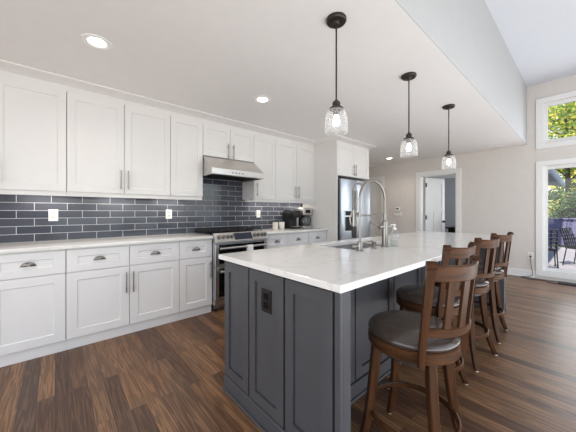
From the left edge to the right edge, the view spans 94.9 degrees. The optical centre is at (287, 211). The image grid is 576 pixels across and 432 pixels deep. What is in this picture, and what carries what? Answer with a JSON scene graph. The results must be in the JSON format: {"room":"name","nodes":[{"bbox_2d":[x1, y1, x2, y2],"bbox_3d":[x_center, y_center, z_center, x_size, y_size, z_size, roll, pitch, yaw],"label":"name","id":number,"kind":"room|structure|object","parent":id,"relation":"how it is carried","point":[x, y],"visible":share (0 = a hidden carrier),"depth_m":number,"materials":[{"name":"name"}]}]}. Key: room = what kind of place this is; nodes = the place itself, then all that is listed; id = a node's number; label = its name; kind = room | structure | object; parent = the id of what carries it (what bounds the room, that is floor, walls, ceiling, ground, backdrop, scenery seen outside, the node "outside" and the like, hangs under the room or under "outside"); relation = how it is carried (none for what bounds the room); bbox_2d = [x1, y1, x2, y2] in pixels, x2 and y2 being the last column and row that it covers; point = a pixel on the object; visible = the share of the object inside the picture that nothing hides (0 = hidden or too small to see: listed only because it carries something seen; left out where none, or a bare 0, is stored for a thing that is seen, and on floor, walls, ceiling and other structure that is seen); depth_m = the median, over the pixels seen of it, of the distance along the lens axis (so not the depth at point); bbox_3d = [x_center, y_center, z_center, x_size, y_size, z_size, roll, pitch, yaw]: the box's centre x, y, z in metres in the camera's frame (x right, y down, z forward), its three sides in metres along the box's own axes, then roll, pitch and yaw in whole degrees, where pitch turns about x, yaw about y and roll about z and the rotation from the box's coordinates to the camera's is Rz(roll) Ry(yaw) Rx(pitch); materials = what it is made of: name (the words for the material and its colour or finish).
{"room":"kitchen","nodes":[
{"label":"kitchen","id":0,"kind":"room"},
{"bbox_2d":[0,0,525,166],"bbox_3d":[-0.347,-1.300,3.525,8.940,0.120,4.252,0,0,-41],"label":"ceiling","id":1,"kind":"structure","parent":0,"point":[215,57],"depth_m":2.22,"materials":[{"name":"paint"}]},
{"bbox_2d":[80,33,112,50],"bbox_3d":[-1.393,-1.236,1.929,0.190,0.008,0.190,0,0,-41],"label":"recessed light","id":2,"kind":"object","parent":1,"relation":"in","point":[92,40],"visible":1,"depth_m":1.92,"materials":[{"name":"white plastic"}]},
{"bbox_2d":[0,59,375,151],"bbox_3d":[-0.715,-1.187,3.516,5.577,0.104,0.917,0,0,-41],"label":"trim","id":3,"kind":"structure","parent":1,"relation":"attached to","point":[8,69],"depth_m":2.92,"materials":[{"name":"white paint"}]},
{"bbox_2d":[254,96,270,102],"bbox_3d":[-0.281,-1.236,2.914,0.190,0.008,0.190,0,0,-41],"label":"recessed light","id":4,"kind":"object","parent":1,"relation":"in","point":[259,99],"visible":1,"depth_m":2.90,"materials":[{"name":"white plastic"}]},
{"bbox_2d":[326,12,345,126],"bbox_3d":[0.311,-0.873,1.700,0.149,0.734,0.149,0,0,-41],"label":"pendant light","id":5,"kind":"object","parent":1,"relation":"hanging from","point":[335,20],"visible":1,"depth_m":1.69,"materials":[{"name":"brown metal"}]},
{"bbox_2d":[401,72,416,150],"bbox_3d":[1.097,-0.873,2.400,0.149,0.734,0.149,0,0,-41],"label":"pendant light","id":6,"kind":"object","parent":1,"relation":"hanging from","point":[408,76],"visible":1,"depth_m":2.39,"materials":[{"name":"brown metal"}]},
{"bbox_2d":[442,104,454,164],"bbox_3d":[1.881,-0.873,3.095,0.149,0.734,0.149,0,0,-41],"label":"pendant light","id":7,"kind":"object","parent":1,"relation":"hanging from","point":[448,155],"visible":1,"depth_m":3.08,"materials":[{"name":"brown metal"}]},
{"bbox_2d":[0,275,575,431],"bbox_3d":[1.077,1.250,2.015,9.080,0.100,8.400,0,0,-41],"label":"floor","id":8,"kind":"structure","parent":0,"point":[169,377],"depth_m":1.85,"materials":[{"name":"brown wood"}]},
{"bbox_2d":[0,249,65,367],"bbox_3d":[-2.269,0.757,2.331,0.463,0.882,0.641,0,0,-41],"label":"base cabinet","id":9,"kind":"object","parent":8,"relation":"on","point":[32,284],"visible":0.99,"depth_m":2.13,"materials":[{"name":"white paint"}]},
{"bbox_2d":[66,241,178,349],"bbox_3d":[-1.738,0.757,2.800,0.952,0.882,0.641,0,0,-41],"label":"base cabinet","id":10,"kind":"object","parent":8,"relation":"on","point":[118,290],"visible":0.99,"depth_m":2.53,"materials":[{"name":"white paint"}]},
{"bbox_2d":[0,233,212,253],"bbox_3d":[-1.788,0.301,2.756,1.861,0.030,0.619,0,0,-41],"label":"countertop","id":11,"kind":"structure","parent":10,"relation":"on","point":[15,247],"depth_m":2.53,"materials":[{"name":"white stone"}]},
{"bbox_2d":[178,239,211,319],"bbox_3d":[-1.236,0.757,3.242,0.383,0.882,0.641,0,0,-41],"label":"base cabinet","id":12,"kind":"object","parent":8,"relation":"on","point":[195,256],"visible":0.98,"depth_m":3.02,"materials":[{"name":"white paint"}]},
{"bbox_2d":[194,227,267,310],"bbox_3d":[-0.765,0.712,3.592,0.770,0.977,0.699,0,0,-41],"label":"range","id":13,"kind":"object","parent":8,"relation":"on","point":[225,239],"visible":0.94,"depth_m":3.24,"materials":[{"name":"silver metal"}]},
{"bbox_2d":[194,230,257,234],"bbox_3d":[-0.808,0.272,3.641,0.766,0.013,0.559,0,0,-41],"label":"cooktop","id":14,"kind":"object","parent":13,"relation":"in","point":[203,232],"depth_m":3.46,"materials":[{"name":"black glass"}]},
{"bbox_2d":[247,244,252,250],"bbox_3d":[-0.488,0.529,3.389,0.080,0.222,0.037,0,0,-41],"label":"hand towel","id":15,"kind":"object","parent":13,"relation":"hanging from","point":[250,247],"visible":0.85,"depth_m":3.38,"materials":[{"name":"white fabric"}]},
{"bbox_2d":[267,233,287,248],"bbox_3d":[-0.341,0.757,4.031,0.418,0.882,0.641,0,0,-41],"label":"drawer","id":16,"kind":"object","parent":8,"relation":"on","point":[274,240],"visible":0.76,"depth_m":3.82,"materials":[{"name":"white paint"}]},
{"bbox_2d":[287,231,326,245],"bbox_3d":[0.146,0.757,4.460,0.878,0.882,0.641,0,0,-41],"label":"base cabinet","id":17,"kind":"object","parent":8,"relation":"on","point":[301,238],"visible":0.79,"depth_m":4.21,"materials":[{"name":"white paint"}]},
{"bbox_2d":[258,228,327,234],"bbox_3d":[-0.012,0.301,4.321,1.303,0.030,0.619,0,0,-41],"label":"countertop","id":18,"kind":"structure","parent":17,"relation":"on","point":[269,231],"depth_m":4.09,"materials":[{"name":"white stone"}]},
{"bbox_2d":[273,222,277,229],"bbox_3d":[-0.217,0.227,4.345,0.112,0.118,0.092,0,0,-25],"label":"mug","id":19,"kind":"object","parent":18,"relation":"on","point":[275,224],"visible":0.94,"depth_m":4.31,"materials":[{"name":"beige ceramic"}]},
{"bbox_2d":[279,222,284,228],"bbox_3d":[-0.112,0.227,4.438,0.112,0.118,0.092,0,0,-25],"label":"mug","id":20,"kind":"object","parent":18,"relation":"on","point":[281,224],"visible":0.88,"depth_m":4.40,"materials":[{"name":"beige ceramic"}]},
{"bbox_2d":[283,210,300,228],"bbox_3d":[0.080,0.128,4.575,0.200,0.315,0.300,0,0,-41],"label":"coffee brewer","id":21,"kind":"object","parent":18,"relation":"on","point":[290,217],"visible":0.98,"depth_m":4.52,"materials":[{"name":"black plastic"}]},
{"bbox_2d":[294,208,312,227],"bbox_3d":[0.273,0.106,4.772,0.230,0.360,0.260,0,0,-41],"label":"drip coffee maker","id":22,"kind":"object","parent":18,"relation":"on","point":[304,211],"visible":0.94,"depth_m":4.70,"materials":[{"name":"silver metal"}]},
{"bbox_2d":[302,140,368,241],"bbox_3d":[0.912,-0.019,4.988,0.965,2.434,0.862,0,0,-41],"label":"refrigerator surround","id":23,"kind":"object","parent":8,"relation":"on","point":[333,162],"visible":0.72,"depth_m":4.58,"materials":[{"name":"white paint"}]},
{"bbox_2d":[338,178,369,240],"bbox_3d":[0.955,0.318,4.943,0.880,1.765,0.846,0,0,-41],"label":"refrigerator","id":24,"kind":"object","parent":8,"relation":"on","point":[345,186],"visible":0.25,"depth_m":4.51,"materials":[{"name":"silver metal"}]},
{"bbox_2d":[222,242,505,431],"bbox_3d":[1.095,0.758,2.507,3.267,0.884,1.003,0,0,-41],"label":"kitchen island","id":25,"kind":"object","parent":8,"relation":"on","point":[297,354],"visible":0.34,"depth_m":1.41,"materials":[{"name":"grey paint"}]},
{"bbox_2d":[261,288,271,313],"bbox_3d":[-0.119,0.488,1.452,0.006,0.124,0.086,0,0,-41],"label":"outlet plate","id":26,"kind":"object","parent":25,"relation":"attached to","point":[266,293],"depth_m":1.45,"materials":[{"name":"black plastic"}]},
{"bbox_2d":[218,231,490,292],"bbox_3d":[1.110,0.301,2.504,3.314,0.030,1.021,0,0,-41],"label":"island countertop","id":27,"kind":"structure","parent":25,"relation":"on","point":[322,265],"depth_m":1.66,"materials":[{"name":"white stone"}]},
{"bbox_2d":[349,179,390,251],"bbox_3d":[0.639,0.016,2.061,0.496,0.540,0.104,0,0,-41],"label":"faucet","id":28,"kind":"object","parent":27,"relation":"on","point":[384,226],"visible":1,"depth_m":1.96,"materials":[{"name":"silver metal"}]},
{"bbox_2d":[367,240,376,248],"bbox_3d":[0.657,0.253,2.068,0.044,0.066,0.078,0,0,-41],"label":"soap pump","id":29,"kind":"object","parent":27,"relation":"on","point":[373,242],"visible":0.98,"depth_m":2.04,"materials":[{"name":"silver metal"}]},
{"bbox_2d":[359,255,480,431],"bbox_3d":[0.621,0.697,1.275,0.484,1.006,0.449,0,0,45],"label":"counter stool","id":30,"kind":"object","parent":8,"relation":"on","point":[422,340],"visible":1,"depth_m":1.14,"materials":[{"name":"brown wood"}]},
{"bbox_2d":[387,242,476,388],"bbox_3d":[0.980,0.697,1.797,0.484,1.006,0.449,0,0,41],"label":"counter stool","id":31,"kind":"object","parent":8,"relation":"on","point":[408,297],"visible":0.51,"depth_m":1.65,"materials":[{"name":"brown wood"}]},
{"bbox_2d":[434,236,499,371],"bbox_3d":[1.485,0.697,2.243,0.427,1.006,0.486,0,0,-35],"label":"counter stool","id":32,"kind":"object","parent":8,"relation":"on","point":[483,285],"visible":0.44,"depth_m":2.06,"materials":[{"name":"brown wood"}]},
{"bbox_2d":[457,232,513,343],"bbox_3d":[1.955,0.697,2.671,0.444,1.006,0.485,0,0,-43],"label":"counter stool","id":33,"kind":"object","parent":8,"relation":"on","point":[494,294],"visible":0.43,"depth_m":2.50,"materials":[{"name":"brown wood"}]},
{"bbox_2d":[558,281,575,285],"bbox_3d":[4.711,1.192,4.342,0.190,0.014,0.385,0,0,-41],"label":"floor vent","id":34,"kind":"object","parent":8,"relation":"in","point":[559,282],"visible":1,"depth_m":4.39,"materials":[{"name":"black metal"}]},
{"bbox_2d":[445,178,454,231],"bbox_3d":[4.360,-0.020,7.742,3.420,2.440,3.550,0,0,-41],"label":"wall","id":35,"kind":"structure","parent":0,"point":[449,182],"depth_m":8.93,"materials":[{"name":"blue paint"}]},
{"bbox_2d":[424,174,454,178],"bbox_3d":[5.534,-1.190,8.777,0.090,0.100,3.350,0,0,-41],"label":"trim","id":36,"kind":"structure","parent":35,"relation":"attached to","point":[444,176],"depth_m":9.02,"materials":[{"name":"white paint"}]},
{"bbox_2d":[395,0,526,144],"bbox_3d":[1.027,-1.770,1.966,8.940,1.060,0.104,0,0,-41],"label":"wall","id":37,"kind":"structure","parent":0,"point":[466,32],"depth_m":2.69,"materials":[{"name":"paint"}]},
{"bbox_2d":[369,75,575,282],"bbox_3d":[4.430,-0.550,4.971,0.140,3.500,8.400,0,0,-41],"label":"wall","id":38,"kind":"structure","parent":0,"point":[498,186],"depth_m":5.18,"materials":[{"name":"beige paint"}]},
{"bbox_2d":[370,181,379,236],"bbox_3d":[2.291,0.181,7.398,0.168,2.022,0.730,0,0,-41],"label":"door","id":39,"kind":"structure","parent":38,"relation":"in","point":[374,187],"depth_m":7.28,"materials":[{"name":"white paint"}]},
{"bbox_2d":[369,176,383,235],"bbox_3d":[2.228,0.128,7.348,0.020,2.145,0.950,0,0,-41],"label":"trim","id":40,"kind":"structure","parent":38,"relation":"attached to","point":[382,177],"depth_m":7.04,"materials":[{"name":"white paint"}]},
{"bbox_2d":[393,212,401,215],"bbox_3d":[2.783,0.048,6.718,0.019,0.105,0.210,0,0,-41],"label":"control keypad","id":41,"kind":"object","parent":38,"relation":"attached to","point":[394,213],"visible":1,"depth_m":6.71,"materials":[{"name":"white plastic"}]},
{"bbox_2d":[378,168,460,235],"bbox_3d":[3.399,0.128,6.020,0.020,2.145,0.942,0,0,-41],"label":"trim","id":42,"kind":"structure","parent":38,"relation":"attached to","point":[457,171],"depth_m":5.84,"materials":[{"name":"white paint"}]},
{"bbox_2d":[424,178,445,231],"bbox_3d":[3.620,0.181,6.530,0.710,2.022,0.168,0,0,-25],"label":"door","id":43,"kind":"structure","parent":38,"relation":"in","point":[434,188],"depth_m":6.50,"materials":[{"name":"white paint"}]},
{"bbox_2d":[507,267,534,277],"bbox_3d":[4.841,1.133,4.376,0.030,0.135,6.964,0,0,-41],"label":"baseboard","id":44,"kind":"structure","parent":38,"relation":"attached to","point":[511,271],"depth_m":4.94,"materials":[{"name":"white paint"}]},
{"bbox_2d":[520,256,575,286],"bbox_3d":[4.601,0.999,4.349,0.194,0.399,1.234,0,0,-28],"label":"power cord","id":45,"kind":"object","parent":38,"relation":"hanging from","point":[529,256],"visible":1,"depth_m":4.77,"materials":[{"name":"black plastic"}]},
{"bbox_2d":[536,158,575,279],"bbox_3d":[5.018,0.115,4.246,0.105,2.050,1.515,0,0,-41],"label":"sliding glass door","id":46,"kind":"structure","parent":38,"relation":"in","point":[542,167],"depth_m":4.72,"materials":[{"name":"white paint"}]},
{"bbox_2d":[536,90,575,149],"bbox_3d":[5.018,-1.580,4.246,0.105,0.900,1.515,0,0,-41],"label":"window","id":47,"kind":"structure","parent":38,"relation":"in","point":[542,142],"depth_m":4.70,"materials":[{"name":"white paint"}]},
{"bbox_2d":[485,0,575,86],"bbox_3d":[2.397,-2.360,0.411,8.940,0.120,4.248,0,0,-41],"label":"ceiling","id":48,"kind":"structure","parent":0,"point":[539,36],"depth_m":3.43,"materials":[{"name":"white paint"}]},
{"bbox_3d":[-1.620,-0.020,3.411,6.880,2.440,0.120,0,0,-41],"label":"wall","id":49,"kind":"structure","parent":0,"visible":0},
{"bbox_2d":[0,76,66,195],"bbox_3d":[-2.354,-0.693,2.439,0.472,1.086,0.366,0,0,-41],"label":"upper cabinet","id":50,"kind":"object","parent":49,"relation":"attached to","point":[32,116],"visible":0.97,"depth_m":2.33,"materials":[{"name":"white paint"}]},
{"bbox_2d":[66,92,169,198],"bbox_3d":[-1.827,-0.693,2.904,0.933,1.086,0.366,0,0,-41],"label":"upper cabinet","id":51,"kind":"object","parent":49,"relation":"attached to","point":[114,150],"visible":0.99,"depth_m":2.74,"materials":[{"name":"white paint"}]},
{"bbox_2d":[0,177,301,242],"bbox_3d":[-1.419,-0.132,3.501,4.500,0.836,0.010,0,0,-41],"label":"backsplash","id":52,"kind":"structure","parent":49,"relation":"attached to","point":[23,218],"depth_m":3.10,"materials":[{"name":"grey tile"}]},
{"bbox_2d":[48,209,57,220],"bbox_3d":[-2.360,0.032,2.660,0.074,0.118,0.007,0,0,-41],"label":"wall outlet","id":53,"kind":"object","parent":52,"relation":"attached to","point":[52,213],"visible":1,"depth_m":2.66,"materials":[{"name":"white plastic"}]},
{"bbox_2d":[166,210,171,218],"bbox_3d":[-1.528,0.028,3.393,0.074,0.118,0.007,0,0,-41],"label":"wall outlet","id":54,"kind":"object","parent":52,"relation":"attached to","point":[168,212],"visible":1,"depth_m":3.39,"materials":[{"name":"white plastic"}]},
{"bbox_2d":[170,116,202,199],"bbox_3d":[-1.339,-0.693,3.357,0.395,1.086,0.330,0,0,-41],"label":"upper cabinet","id":55,"kind":"object","parent":49,"relation":"attached to","point":[186,136],"visible":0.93,"depth_m":3.23,"materials":[{"name":"white paint"}]},
{"bbox_2d":[203,123,253,162],"bbox_3d":[-0.888,-0.978,3.732,0.773,0.516,0.366,0,0,-41],"label":"upper cabinet","id":56,"kind":"object","parent":49,"relation":"attached to","point":[219,142],"visible":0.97,"depth_m":3.59,"materials":[{"name":"white paint"}]},
{"bbox_2d":[203,155,263,181],"bbox_3d":[-0.813,-0.591,3.647,0.771,0.262,0.569,0,0,-41],"label":"range hood","id":57,"kind":"object","parent":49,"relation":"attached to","point":[213,167],"visible":0.94,"depth_m":3.48,"materials":[{"name":"silver metal"}]},
{"bbox_2d":[242,135,275,201],"bbox_3d":[-0.443,-0.693,4.124,0.409,1.086,0.366,0,0,-41],"label":"upper cabinet","id":58,"kind":"object","parent":49,"relation":"attached to","point":[263,190],"visible":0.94,"depth_m":4.03,"materials":[{"name":"white paint"}]},
{"bbox_2d":[274,140,314,203],"bbox_3d":[0.049,-0.693,4.557,0.899,1.086,0.366,0,0,-41],"label":"upper cabinet","id":59,"kind":"object","parent":49,"relation":"attached to","point":[295,164],"visible":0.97,"depth_m":4.41,"materials":[{"name":"white paint"}]},
{"bbox_3d":[4.323,1.250,7.709,3.320,0.100,3.350,0,0,-41],"label":"floor","id":60,"kind":"structure","parent":0,"visible":0},
{"bbox_2d":[446,226,454,232],"bbox_3d":[5.274,0.820,7.514,0.750,0.760,1.200,0,0,-41],"label":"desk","id":61,"kind":"object","parent":60,"relation":"on","point":[451,229],"visible":0.11,"depth_m":7.64,"materials":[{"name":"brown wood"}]},
{"label":"outside","id":62,"kind":"structure","parent":0,"visible":0},
{"bbox_2d":[548,246,575,269],"bbox_3d":[9.000,1.325,5.633,7.533,0.030,5.550,0,0,-41],"label":"deck","id":63,"kind":"object","parent":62,"point":[570,253],"depth_m":7.45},
{"bbox_2d":[548,229,558,267],"bbox_3d":[6.045,0.854,6.306,0.588,0.915,0.656,0,0,41],"label":"patio chair","id":64,"kind":"object","parent":63,"relation":"on","point":[550,233],"visible":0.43,"depth_m":5.99,"materials":[{"name":"black metal"}]},
{"bbox_2d":[548,218,575,246],"bbox_3d":[11.669,0.767,7.979,0.160,1.085,5.540,0,0,-41],"label":"deck railing","id":65,"kind":"object","parent":63,"relation":"on","point":[553,223],"visible":0.47,"depth_m":9.76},
{"bbox_2d":[559,228,575,264],"bbox_3d":[7.084,0.854,6.354,0.588,0.915,0.656,0,0,-21],"label":"patio chair","id":66,"kind":"object","parent":63,"relation":"on","point":[567,230],"visible":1,"depth_m":6.56,"materials":[{"name":"black metal"}]},
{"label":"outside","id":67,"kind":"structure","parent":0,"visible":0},
{"bbox_3d":[25.012,2.050,22.044,53.320,0.100,80.000,0,0,-41],"label":"ground","id":68,"kind":"structure","parent":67,"visible":0},
{"bbox_2d":[548,169,564,186],"bbox_3d":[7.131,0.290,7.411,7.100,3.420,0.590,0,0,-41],"label":"house wing","id":69,"kind":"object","parent":68,"relation":"on","point":[554,179],"visible":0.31,"depth_m":7.72},
{"bbox_2d":[548,101,575,216],"bbox_3d":[14.562,-2.335,13.818,5.030,8.679,5.296,0,0,-9],"label":"tree","id":70,"kind":"object","parent":68,"relation":"on","point":[569,108],"visible":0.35,"depth_m":13.31,"materials":[{"name":"green plant"}]},
{"bbox_2d":[548,187,575,247],"bbox_3d":[11.306,0.560,10.617,2.357,3.272,1.843,0,0,-41],"label":"shrub","id":71,"kind":"object","parent":68,"relation":"on","point":[566,210],"visible":0.3,"depth_m":10.59,"materials":[{"name":"green plant"}]},
{"bbox_2d":[548,103,575,217],"bbox_3d":[25.063,-5.257,23.893,8.728,15.292,11.313,0,0,21],"label":"tree","id":72,"kind":"object","parent":68,"relation":"on","point":[555,112],"visible":0.08,"depth_m":23.63,"materials":[{"name":"green plant"}]},
{"bbox_2d":[548,108,575,217],"bbox_3d":[17.232,-3.671,18.966,6.307,11.351,8.874,0,0,-4],"label":"tree","id":73,"kind":"object","parent":68,"relation":"on","point":[548,108],"visible":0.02,"depth_m":17.45,"materials":[{"name":"green plant"}]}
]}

